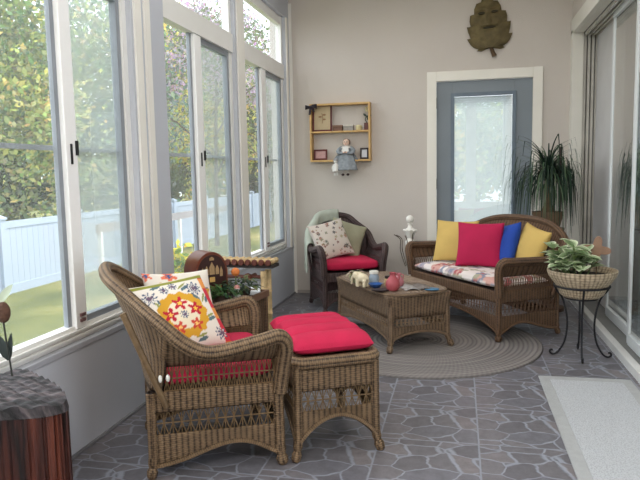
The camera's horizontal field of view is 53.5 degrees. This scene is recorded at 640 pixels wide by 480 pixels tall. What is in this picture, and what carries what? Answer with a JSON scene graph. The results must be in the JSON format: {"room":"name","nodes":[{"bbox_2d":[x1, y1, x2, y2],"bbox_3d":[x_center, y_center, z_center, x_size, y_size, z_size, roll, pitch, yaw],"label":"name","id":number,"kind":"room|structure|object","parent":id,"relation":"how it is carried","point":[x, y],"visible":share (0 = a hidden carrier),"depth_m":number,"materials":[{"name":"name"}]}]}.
{"room":"sunroom","nodes":[
{"label":"sunroom","id":0,"kind":"room"},
{"bbox_2d":[33,0,294,454],"bbox_3d":[-1.260,-0.482,2.227,0.090,3.000,8.690,0,6,12],"label":"wall","id":1,"kind":"structure","parent":0,"point":[102,381],"depth_m":3.38,"materials":[{"name":"grey paint"}]},
{"bbox_2d":[0,0,138,373],"bbox_3d":[-1.286,-0.596,2.203,0.099,2.248,2.357,0,6,12],"label":"window","id":2,"kind":"structure","parent":1,"relation":"in","point":[79,323],"depth_m":2.85,"materials":[{"name":"plastic"}]},
{"bbox_2d":[12,246,293,370],"bbox_3d":[-1.237,0.533,2.333,0.093,0.026,8.690,0,6,12],"label":"trim","id":3,"kind":"structure","parent":1,"relation":"attached to","point":[50,357],"depth_m":2.84,"materials":[{"name":"paint"}]},
{"bbox_2d":[72,292,295,459],"bbox_3d":[-1.180,1.004,2.373,0.014,0.012,8.690,0,6,12],"label":"baseboard","id":4,"kind":"structure","parent":1,"relation":"attached to","point":[141,406],"depth_m":3.11,"materials":[{"name":"grey paint"}]},
{"bbox_2d":[162,0,238,272],"bbox_3d":[-0.825,-0.826,4.301,0.099,2.248,1.212,0,6,12],"label":"window","id":5,"kind":"structure","parent":1,"relation":"in","point":[199,31],"depth_m":4.27,"materials":[{"name":"plastic"}]},
{"bbox_2d":[132,0,292,273],"bbox_3d":[-0.634,-0.966,4.835,0.012,2.410,3.073,0,6,12],"label":"trim","id":6,"kind":"structure","parent":1,"relation":"attached to","point":[136,4],"depth_m":3.50,"materials":[{"name":"white paint"}]},
{"bbox_2d":[244,0,286,257],"bbox_3d":[-0.518,-0.980,5.695,0.099,2.248,1.232,0,6,12],"label":"window","id":7,"kind":"structure","parent":1,"relation":"in","point":[265,66],"depth_m":5.69,"materials":[{"name":"plastic"}]},
{"bbox_2d":[72,293,639,479],"bbox_3d":[0.020,1.063,2.115,2.870,0.100,9.090,0,6,12],"label":"floor","id":8,"kind":"structure","parent":0,"point":[502,426],"depth_m":2.99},
{"bbox_2d":[0,369,72,479],"bbox_3d":[-1.059,0.761,2.079,0.372,0.552,0.529,-7,8,-43],"label":"stump","id":9,"kind":"object","parent":8,"relation":"on","point":[35,441],"visible":1,"depth_m":1.94,"materials":[{"name":"brown wood"}]},
{"bbox_2d":[0,284,12,375],"bbox_3d":[-1.121,0.321,2.238,0.104,0.337,0.043,0,6,12],"label":"sprig","id":10,"kind":"object","parent":9,"relation":"on","point":[6,348],"visible":0.98,"depth_m":2.23,"materials":[{"name":"plant"}]},
{"bbox_2d":[98,261,292,479],"bbox_3d":[-0.573,0.513,2.862,0.761,0.869,0.833,-3,6,-16],"label":"wicker armchair","id":11,"kind":"object","parent":8,"relation":"on","point":[158,344],"visible":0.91,"depth_m":2.60,"materials":[{"name":"brown wicker"}]},
{"bbox_2d":[164,332,271,383],"bbox_3d":[-0.495,0.526,2.886,0.480,0.105,0.530,-3,6,-16],"label":"seat cushion","id":12,"kind":"object","parent":11,"relation":"on","point":[233,336],"visible":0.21,"depth_m":2.65,"materials":[{"name":"fabric"}]},
{"bbox_2d":[141,269,212,303],"bbox_3d":[-0.674,0.309,3.079,0.357,0.318,0.175,-5,7,-34],"label":"throw pillow","id":13,"kind":"object","parent":12,"relation":"on","point":[148,279],"visible":0.12,"depth_m":3.06,"materials":[{"name":"fabric"}]},
{"bbox_2d":[129,274,230,344],"bbox_3d":[-0.633,0.343,2.828,0.413,0.321,0.248,-7,8,-43],"label":"throw pillow","id":14,"kind":"object","parent":12,"relation":"on","point":[185,303],"visible":0.55,"depth_m":2.81,"materials":[{"name":"fabric"}]},
{"bbox_2d":[212,289,268,332],"bbox_3d":[-0.597,0.585,3.846,0.414,0.512,0.494,1,7,22],"label":"wicker side table","id":15,"kind":"object","parent":8,"relation":"on","point":[261,297],"visible":0.02,"depth_m":3.93,"materials":[{"name":"brown wicker"}]},
{"bbox_2d":[184,250,227,295],"bbox_3d":[-0.684,0.208,3.821,0.224,0.285,0.168,-6,8,-39],"label":"radio","id":16,"kind":"object","parent":15,"relation":"on","point":[198,260],"visible":0.64,"depth_m":3.77,"materials":[{"name":"brown wood"}]},
{"bbox_2d":[209,262,214,274],"bbox_3d":[-0.640,0.168,3.762,0.034,0.075,0.003,-6,8,-39],"label":"grille","id":17,"kind":"object","parent":16,"relation":"attached to","point":[211,269],"depth_m":3.76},
{"bbox_2d":[213,293,231,301],"bbox_3d":[-0.563,0.339,3.667,0.110,0.052,0.108,0,6,12],"label":"pot","id":18,"kind":"object","parent":15,"relation":"on","point":[220,297],"depth_m":3.62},
{"bbox_2d":[210,284,242,301],"bbox_3d":[-0.570,0.309,3.673,0.269,0.110,0.276,0,6,12],"label":"potted fern","id":19,"kind":"object","parent":15,"relation":"on","point":[218,296],"visible":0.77,"depth_m":3.63,"materials":[{"name":"plant"}]},
{"bbox_2d":[233,285,240,297],"bbox_3d":[-0.483,0.310,3.703,0.052,0.100,0.052,0,6,12],"label":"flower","id":20,"kind":"object","parent":15,"relation":"on","point":[235,286],"visible":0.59,"depth_m":3.69,"materials":[{"name":"pink plant"}]},
{"bbox_2d":[221,268,263,295],"bbox_3d":[-0.483,0.254,3.841,0.289,0.181,0.259,-4,7,-29],"label":"flowering plant","id":21,"kind":"object","parent":15,"relation":"on","point":[235,272],"visible":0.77,"depth_m":3.80,"materials":[{"name":"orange plant"}]},
{"bbox_2d":[249,286,260,294],"bbox_3d":[-0.453,0.314,3.963,0.161,0.032,0.181,-2,6,-8],"label":"napkin","id":22,"kind":"object","parent":15,"relation":"on","point":[252,292],"visible":0.24,"depth_m":3.96,"materials":[{"name":"fabric"}]},
{"bbox_2d":[222,256,278,329],"bbox_3d":[-0.491,0.457,4.234,0.420,0.682,0.182,1,6,16],"label":"table","id":23,"kind":"object","parent":8,"relation":"on","point":[269,263],"visible":0.38,"depth_m":4.16,"materials":[{"name":"beige wood"}]},
{"bbox_2d":[265,329,384,462],"bbox_3d":[0.000,0.693,3.021,0.429,0.458,0.605,-3,6,-16],"label":"wicker ottoman","id":24,"kind":"object","parent":8,"relation":"on","point":[340,371],"visible":0.74,"depth_m":2.75,"materials":[{"name":"brown wicker"}]},
{"bbox_2d":[270,312,373,354],"bbox_3d":[-0.008,0.430,3.002,0.360,0.100,0.535,-3,6,-16],"label":"cushion","id":25,"kind":"object","parent":24,"relation":"on","point":[318,332],"visible":0.95,"depth_m":2.81,"materials":[{"name":"fabric"}]},
{"bbox_2d":[307,212,388,311],"bbox_3d":[0.215,0.185,5.889,0.671,0.854,0.761,-3,6,-13],"label":"wicker armchair","id":26,"kind":"object","parent":8,"relation":"on","point":[327,281],"visible":0.52,"depth_m":5.70,"materials":[{"name":"brown wicker"}]},
{"bbox_2d":[304,209,338,272],"bbox_3d":[-0.017,-0.005,6.057,0.203,0.554,0.577,3,7,32],"label":"throw blanket","id":27,"kind":"object","parent":26,"relation":"on","point":[320,217],"visible":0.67,"depth_m":6.07,"materials":[{"name":"fabric"}]},
{"bbox_2d":[327,255,377,270],"bbox_3d":[0.234,0.205,5.813,0.500,0.100,0.500,-3,6,-13],"label":"seat cushion","id":28,"kind":"object","parent":26,"relation":"on","point":[343,262],"visible":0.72,"depth_m":5.60,"materials":[{"name":"fabric"}]},
{"bbox_2d":[306,218,354,259],"bbox_3d":[0.099,-0.002,5.802,0.404,0.379,0.187,-4,7,-28],"label":"throw pillow","id":29,"kind":"object","parent":28,"relation":"on","point":[332,236],"visible":0.9,"depth_m":5.76,"materials":[{"name":"fabric"}]},
{"bbox_2d":[333,217,366,255],"bbox_3d":[0.243,-0.014,5.959,0.427,0.404,0.165,-2,6,-4],"label":"throw pillow","id":30,"kind":"object","parent":28,"relation":"on","point":[355,233],"visible":0.44,"depth_m":5.94,"materials":[{"name":"green fabric"}]},
{"bbox_2d":[394,215,416,275],"bbox_3d":[0.833,0.181,5.919,0.219,0.825,0.240,-6,8,-38],"label":"finial post","id":31,"kind":"object","parent":8,"relation":"on","point":[409,231],"visible":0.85,"depth_m":5.86,"materials":[{"name":"white ceramic"}]},
{"bbox_2d":[348,314,542,379],"bbox_3d":[0.727,0.728,4.631,1.700,0.010,1.760,0,6,12],"label":"braided rug","id":32,"kind":"object","parent":8,"relation":"on","point":[475,352],"visible":0.57,"depth_m":4.29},
{"bbox_2d":[336,271,453,353],"bbox_3d":[0.526,0.511,4.773,0.542,0.411,0.981,-3,6,-20],"label":"wicker coffee table","id":33,"kind":"object","parent":32,"relation":"on","point":[423,304],"visible":0.91,"depth_m":4.39,"materials":[{"name":"brown wicker"}]},
{"bbox_2d":[346,268,366,282],"bbox_3d":[0.271,0.259,4.708,0.163,0.109,0.176,0,6,12],"label":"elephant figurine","id":34,"kind":"object","parent":33,"relation":"on","point":[351,271],"visible":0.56,"depth_m":4.68,"materials":[{"name":"ceramic"}]},
{"bbox_2d":[350,271,368,287],"bbox_3d":[0.285,0.279,4.539,0.160,0.105,0.067,3,8,37],"label":"elephant figurine","id":35,"kind":"object","parent":33,"relation":"on","point":[360,278],"visible":0.99,"depth_m":4.51,"materials":[{"name":"beige ceramic"}]},
{"bbox_2d":[369,270,378,282],"bbox_3d":[0.390,0.273,4.578,0.074,0.105,0.074,0,6,12],"label":"glass jar","id":36,"kind":"object","parent":33,"relation":"on","point":[373,277],"visible":0.83,"depth_m":4.55,"materials":[{"name":"clear glass"}]},
{"bbox_2d":[368,282,382,287],"bbox_3d":[0.390,0.321,4.465,0.104,0.032,0.104,0,6,12],"label":"dish","id":37,"kind":"object","parent":33,"relation":"on","point":[372,284],"visible":0.98,"depth_m":4.46,"materials":[{"name":"blue ceramic"}]},
{"bbox_2d":[371,288,388,291],"bbox_3d":[0.423,0.342,4.357,0.160,0.012,0.096,-3,6,-20],"label":"tray","id":38,"kind":"object","parent":33,"relation":"on","point":[374,289],"visible":0.83,"depth_m":4.36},
{"bbox_2d":[385,272,399,290],"bbox_3d":[0.498,0.284,4.350,0.100,0.127,0.100,0,6,12],"label":"ceramic vase","id":39,"kind":"object","parent":33,"relation":"on","point":[392,283],"visible":1,"depth_m":4.32,"materials":[{"name":"pink ceramic"}]},
{"bbox_2d":[396,272,403,286],"bbox_3d":[0.556,0.281,4.496,0.078,0.099,0.078,0,6,12],"label":"ceramic vase","id":40,"kind":"object","parent":33,"relation":"on","point":[401,280],"visible":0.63,"depth_m":4.47,"materials":[{"name":"pink ceramic"}]},
{"bbox_2d":[400,283,430,290],"bbox_3d":[0.666,0.327,4.441,0.200,0.012,0.190,-2,6,-8],"label":"magazine","id":41,"kind":"object","parent":33,"relation":"on","point":[418,286],"visible":0.97,"depth_m":4.42,"materials":[{"name":"white paper"}]},
{"bbox_2d":[424,287,438,290],"bbox_3d":[0.768,0.337,4.368,0.104,0.007,0.083,0,6,12],"label":"coaster","id":42,"kind":"object","parent":33,"relation":"on","point":[432,288],"visible":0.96,"depth_m":4.36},
{"bbox_2d":[405,214,570,341],"bbox_3d":[1.339,0.232,5.142,0.761,0.850,1.352,-4,7,-22],"label":"wicker loveseat","id":43,"kind":"object","parent":32,"relation":"on","point":[518,296],"visible":0.59,"depth_m":4.65,"materials":[{"name":"brown wicker"}]},
{"bbox_2d":[414,260,547,286],"bbox_3d":[1.251,0.254,5.108,0.460,0.085,1.140,-4,7,-22],"label":"bench cushion","id":44,"kind":"object","parent":43,"relation":"on","point":[483,275],"visible":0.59,"depth_m":4.93,"materials":[{"name":"fabric"}]},
{"bbox_2d":[432,220,478,260],"bbox_3d":[1.147,0.009,5.374,0.381,0.346,0.152,3,7,36],"label":"throw pillow","id":45,"kind":"object","parent":44,"relation":"on","point":[446,247],"visible":0.52,"depth_m":5.37,"materials":[{"name":"yellow fabric"}]},
{"bbox_2d":[455,222,504,266],"bbox_3d":[1.278,0.038,5.085,0.382,0.354,0.160,3,7,33],"label":"throw pillow","id":46,"kind":"object","parent":44,"relation":"on","point":[478,244],"visible":0.98,"depth_m":5.04,"materials":[{"name":"fabric"}]},
{"bbox_2d":[499,222,520,259],"bbox_3d":[1.477,0.042,5.042,0.166,0.395,0.405,-2,6,-5],"label":"throw pillow","id":47,"kind":"object","parent":44,"relation":"on","point":[510,238],"visible":0.62,"depth_m":4.90,"materials":[{"name":"blue fabric"}]},
{"bbox_2d":[515,222,551,274],"bbox_3d":[1.603,0.066,4.837,0.176,0.384,0.376,-2,6,-7],"label":"throw pillow","id":48,"kind":"object","parent":44,"relation":"on","point":[531,243],"visible":0.65,"depth_m":4.75,"materials":[{"name":"yellow fabric"}]},
{"bbox_2d":[534,227,564,311],"bbox_3d":[1.979,0.251,5.545,0.300,0.720,0.300,0,6,12],"label":"pedestal","id":49,"kind":"object","parent":8,"relation":"on","point":[561,307],"visible":0.1,"depth_m":5.50,"materials":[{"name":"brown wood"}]},
{"bbox_2d":[493,134,586,237],"bbox_3d":[1.905,-0.429,5.478,0.725,0.937,0.816,3,7,32],"label":"palm","id":50,"kind":"object","parent":49,"relation":"on","point":[551,172],"visible":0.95,"depth_m":5.36,"materials":[{"name":"green leaves"},{"name":"clay"},{"name":"bark"}]},
{"bbox_2d":[532,211,561,224],"bbox_3d":[1.970,-0.177,5.499,0.264,0.140,0.264,0,6,12],"label":"pot","id":51,"kind":"object","parent":49,"relation":"on","point":[551,218],"depth_m":5.39,"materials":[{"name":"ceramic"}]},
{"bbox_2d":[549,283,611,363],"bbox_3d":[1.694,0.523,4.123,0.350,0.476,0.350,-5,7,-30],"label":"plant stand","id":52,"kind":"object","parent":8,"relation":"on","point":[581,311],"visible":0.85,"depth_m":4.09,"materials":[{"name":"black metal"}]},
{"bbox_2d":[540,238,618,299],"bbox_3d":[1.663,0.174,4.090,0.476,0.387,0.519,0,6,12],"label":"basket planter","id":53,"kind":"object","parent":52,"relation":"on","point":[565,270],"visible":0.98,"depth_m":3.99,"materials":[{"name":"wicker"},{"name":"soil"}]},
{"bbox_2d":[547,265,618,299],"bbox_3d":[1.689,0.277,4.098,0.428,0.178,0.428,0,6,12],"label":"bowl","id":54,"kind":"object","parent":53,"relation":"on","point":[604,277],"depth_m":3.97,"materials":[{"name":"beige wicker"}]},
{"bbox_2d":[584,236,610,272],"bbox_3d":[1.779,0.108,4.085,0.175,0.267,0.010,0,6,12],"label":"stake","id":55,"kind":"object","parent":53,"relation":"in","point":[598,249],"visible":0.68,"depth_m":4.07,"materials":[{"name":"ceramic"}]},
{"bbox_2d":[538,376,639,479],"bbox_3d":[1.305,0.929,2.624,0.510,0.011,2.255,0,6,12],"label":"area rug","id":56,"kind":"object","parent":8,"relation":"on","point":[597,420],"visible":1,"depth_m":3.05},
{"bbox_2d":[269,0,572,290],"bbox_3d":[1.123,-0.948,6.198,3.260,3.000,0.140,0,6,12],"label":"wall","id":57,"kind":"structure","parent":0,"point":[381,53],"depth_m":6.20,"materials":[{"name":"beige paint"}]},
{"bbox_2d":[288,3,297,292],"bbox_3d":[-0.274,-0.895,6.433,0.030,2.900,0.012,0,6,12],"label":"trim","id":58,"kind":"structure","parent":57,"relation":"attached to","point":[289,5],"depth_m":6.42,"materials":[{"name":"white paint"}]},
{"bbox_2d":[309,102,371,161],"bbox_3d":[0.202,-1.059,6.264,0.602,0.567,0.099,0,6,12],"label":"box shelf","id":59,"kind":"object","parent":57,"relation":"attached to","point":[312,133],"visible":0.89,"depth_m":6.22,"materials":[{"name":"brown wood"}]},
{"bbox_2d":[305,104,316,114],"bbox_3d":[-0.091,-1.283,6.235,0.119,0.104,0.026,0,6,12],"label":"ribbon bow","id":60,"kind":"object","parent":59,"relation":"attached to","point":[312,106],"visible":1,"depth_m":6.23,"materials":[{"name":"black fabric"}]},
{"bbox_2d":[314,149,326,159],"bbox_3d":[0.006,-0.850,6.335,0.135,0.106,0.030,0,6,12],"label":"picture frame","id":61,"kind":"object","parent":59,"relation":"on","point":[321,154],"visible":1,"depth_m":6.33,"materials":[{"name":"brown wood"}]},
{"bbox_2d":[316,151,325,157],"bbox_3d":[0.007,-0.850,6.337,0.103,0.073,0.006,0,-2,12],"label":"picture","id":62,"kind":"object","parent":61,"relation":"attached to","point":[319,154],"depth_m":6.33},
{"bbox_2d":[312,106,331,131],"bbox_3d":[0.022,-1.207,6.293,0.195,0.262,0.034,0,6,12],"label":"picture frame","id":63,"kind":"object","parent":59,"relation":"on","point":[322,116],"visible":0.77,"depth_m":6.29,"materials":[{"name":"beige paper"}]},
{"bbox_2d":[332,125,342,130],"bbox_3d":[0.175,-1.103,6.261,0.101,0.055,0.056,0,6,12],"label":"trinket box","id":64,"kind":"object","parent":59,"relation":"on","point":[335,127],"visible":0.96,"depth_m":6.24,"materials":[{"name":"brown wood"}]},
{"bbox_2d":[335,138,357,175],"bbox_3d":[0.255,-0.815,6.232,0.247,0.365,0.147,0,6,12],"label":"doll","id":65,"kind":"object","parent":59,"relation":"on","point":[346,157],"visible":0.98,"depth_m":6.20,"materials":[{"name":"blue fabric"}]},
{"bbox_2d":[332,158,338,175],"bbox_3d":[0.156,-0.719,6.225,0.072,0.173,0.072,-5,7,-32],"label":"doll","id":66,"kind":"object","parent":65,"relation":"attached to","point":[335,170],"visible":1,"depth_m":6.21,"materials":[{"name":"white fabric"}]},
{"bbox_2d":[343,124,353,130],"bbox_3d":[0.282,-1.104,6.237,0.101,0.058,0.056,0,6,12],"label":"trinket box","id":67,"kind":"object","parent":59,"relation":"on","point":[348,126],"visible":0.94,"depth_m":6.21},
{"bbox_2d":[356,125,361,129],"bbox_3d":[0.380,-1.101,6.216,0.064,0.054,0.063,0,6,12],"label":"candle","id":68,"kind":"object","parent":59,"relation":"on","point":[358,127],"visible":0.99,"depth_m":6.19,"materials":[{"name":"wax"}]},
{"bbox_2d":[360,148,368,158],"bbox_3d":[0.436,-0.851,6.240,0.085,0.111,0.031,0,6,12],"label":"picture frame","id":69,"kind":"object","parent":59,"relation":"on","point":[364,152],"visible":1,"depth_m":6.24,"materials":[{"name":"black wood"}]},
{"bbox_2d":[362,149,366,156],"bbox_3d":[0.436,-0.851,6.243,0.053,0.078,0.006,0,-2,12],"label":"picture","id":70,"kind":"object","parent":69,"relation":"attached to","point":[364,151],"depth_m":6.24},
{"bbox_2d":[363,106,370,129],"bbox_3d":[0.459,-1.188,6.189,0.082,0.229,0.050,0,6,12],"label":"shelf plant","id":71,"kind":"object","parent":59,"relation":"on","point":[365,115],"visible":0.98,"depth_m":6.18,"materials":[{"name":"green plant"}]},
{"bbox_2d":[298,290,564,298],"bbox_3d":[1.039,0.536,6.304,2.660,0.030,0.008,0,6,12],"label":"baseboard","id":72,"kind":"structure","parent":57,"relation":"attached to","point":[299,291],"depth_m":6.55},
{"bbox_2d":[436,78,532,260],"bbox_3d":[1.560,-0.484,6.100,0.892,2.060,0.073,0,6,12],"label":"door","id":73,"kind":"structure","parent":57,"relation":"in","point":[468,187],"depth_m":6.07,"materials":[{"name":"blue paint"}]},
{"bbox_2d":[454,95,511,221],"bbox_3d":[1.562,-0.562,6.104,0.530,1.614,0.010,0,6,12],"label":"mini blind","id":74,"kind":"object","parent":73,"relation":"attached to","point":[477,134],"depth_m":6.08,"materials":[{"name":"white plastic"}]},
{"bbox_2d":[427,66,542,261],"bbox_3d":[1.573,-0.530,6.134,1.055,2.165,0.162,0,6,12],"label":"trim","id":75,"kind":"structure","parent":57,"relation":"attached to","point":[536,73],"depth_m":6.01,"materials":[{"name":"white wood"}]},
{"bbox_2d":[467,0,511,56],"bbox_3d":[1.568,-2.008,5.864,0.411,0.624,0.090,0,6,12],"label":"mask","id":76,"kind":"object","parent":57,"relation":"attached to","point":[489,27],"visible":1,"depth_m":5.86,"materials":[{"name":"carved wood"}]},
{"bbox_2d":[573,0,585,17],"bbox_3d":[1.577,-0.472,1.604,0.400,3.000,8.690,0,6,12],"label":"wall","id":77,"kind":"structure","parent":0,"point":[577,4],"depth_m":5.54,"materials":[{"name":"beige paint"}]},
{"bbox_2d":[566,0,612,300],"bbox_3d":[1.742,-0.414,3.119,0.097,2.560,5.690,0,6,12],"label":"trim","id":78,"kind":"structure","parent":77,"relation":"attached to","point":[590,10],"depth_m":5.72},
{"bbox_2d":[569,300,639,383],"bbox_3d":[1.764,0.832,3.251,0.052,0.055,5.690,0,6,12],"label":"trim","id":79,"kind":"structure","parent":77,"relation":"attached to","point":[627,360],"depth_m":4.28,"materials":[{"name":"white paint"}]},
{"bbox_2d":[579,0,639,364],"bbox_3d":[1.880,-0.413,3.089,0.244,2.560,5.690,0,6,12],"label":"door","id":80,"kind":"structure","parent":77,"relation":"in","point":[610,208],"depth_m":4.82,"materials":[{"name":"white metal"}]},
{"label":"outside","id":81,"kind":"structure","parent":0,"visible":0},
{"bbox_2d":[0,196,274,345],"bbox_3d":[-26.995,0.358,21.421,58.085,0.001,90.000,0,6,12],"label":"lawn","id":82,"kind":"structure","parent":81,"point":[36,311],"depth_m":10.78,"materials":[{"name":"green plant"}]},
{"bbox_2d":[0,151,56,220],"bbox_3d":[-7.051,-0.538,12.791,2.549,2.825,4.926,2,7,27],"label":"shrub","id":83,"kind":"object","parent":82,"relation":"on","point":[9,217],"visible":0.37,"depth_m":13.13,"materials":[{"name":"leaves"},{"name":"bark"}]},
{"bbox_2d":[0,0,114,220],"bbox_3d":[-7.971,-2.813,13.494,7.141,7.763,7.370,2,7,28],"label":"shade tree","id":84,"kind":"object","parent":82,"relation":"on","point":[32,104],"visible":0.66,"depth_m":13.27,"materials":[{"name":"leaves"},{"name":"bark"}]},
{"bbox_2d":[0,0,202,216],"bbox_3d":[-6.829,-3.780,18.113,7.207,8.612,8.042,3,8,37],"label":"shade tree","id":85,"kind":"object","parent":82,"relation":"on","point":[101,36],"visible":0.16,"depth_m":17.06,"materials":[{"name":"leaves"},{"name":"bark"}]},
{"bbox_2d":[0,190,271,294],"bbox_3d":[-5.444,0.147,12.515,0.180,1.450,30.730,0,6,12],"label":"vinyl fence","id":86,"kind":"object","parent":82,"relation":"on","point":[29,248],"visible":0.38,"depth_m":12.76,"materials":[{"name":"white plastic"}]},
{"bbox_2d":[92,157,191,202],"bbox_3d":[-5.432,-1.434,20.011,2.733,3.023,4.111,-2,6,-7],"label":"shrub","id":87,"kind":"object","parent":82,"relation":"on","point":[179,187],"visible":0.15,"depth_m":19.98,"materials":[{"name":"green plant"}]},
{"bbox_2d":[95,205,226,265],"bbox_3d":[-3.672,-0.179,16.852,0.080,1.120,8.000,0,6,12],"label":"rail","id":88,"kind":"object","parent":82,"relation":"on","point":[113,226],"visible":0.5,"depth_m":13.67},
{"bbox_2d":[78,1,272,208],"bbox_3d":[-5.667,-4.566,23.464,8.154,9.252,7.678,-5,7,-32],"label":"shade tree","id":89,"kind":"object","parent":82,"relation":"on","point":[208,106],"visible":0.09,"depth_m":23.18,"materials":[{"name":"green plant"}]},
{"bbox_2d":[173,239,191,273],"bbox_3d":[-1.331,0.751,5.839,0.784,1.496,0.886,-2,6,-12],"label":"flowering shrub","id":90,"kind":"object","parent":82,"relation":"on","point":[180,259],"visible":0.04,"depth_m":5.82,"materials":[{"name":"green plant"}]},
{"bbox_2d":[110,30,272,201],"bbox_3d":[-5.982,-5.895,32.329,11.122,10.698,11.166,-5,7,-30],"label":"shade tree","id":91,"kind":"object","parent":82,"relation":"on","point":[208,135],"visible":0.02,"depth_m":30.62,"materials":[{"name":"green plant"}]},
{"bbox_2d":[164,0,269,245],"bbox_3d":[-2.880,-3.478,18.456,3.994,7.314,4.143,3,7,32],"label":"crape myrtle","id":92,"kind":"object","parent":82,"relation":"on","point":[206,57],"visible":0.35,"depth_m":17.93,"materials":[{"name":"green plant"}]},
{"bbox_2d":[207,69,273,220],"bbox_3d":[-2.117,-4.234,27.570,5.532,6.890,6.935,-2,6,-8],"label":"shade tree","id":93,"kind":"object","parent":82,"relation":"on","point":[253,185],"visible":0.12,"depth_m":26.47,"materials":[{"name":"green plant"}]},
{"bbox_2d":[223,68,272,218],"bbox_3d":[-1.915,-3.601,23.585,3.815,6.449,2.618,-7,8,-43],"label":"crape myrtle","id":94,"kind":"object","parent":82,"relation":"on","point":[249,94],"visible":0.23,"depth_m":23.12,"materials":[{"name":"green plant"}]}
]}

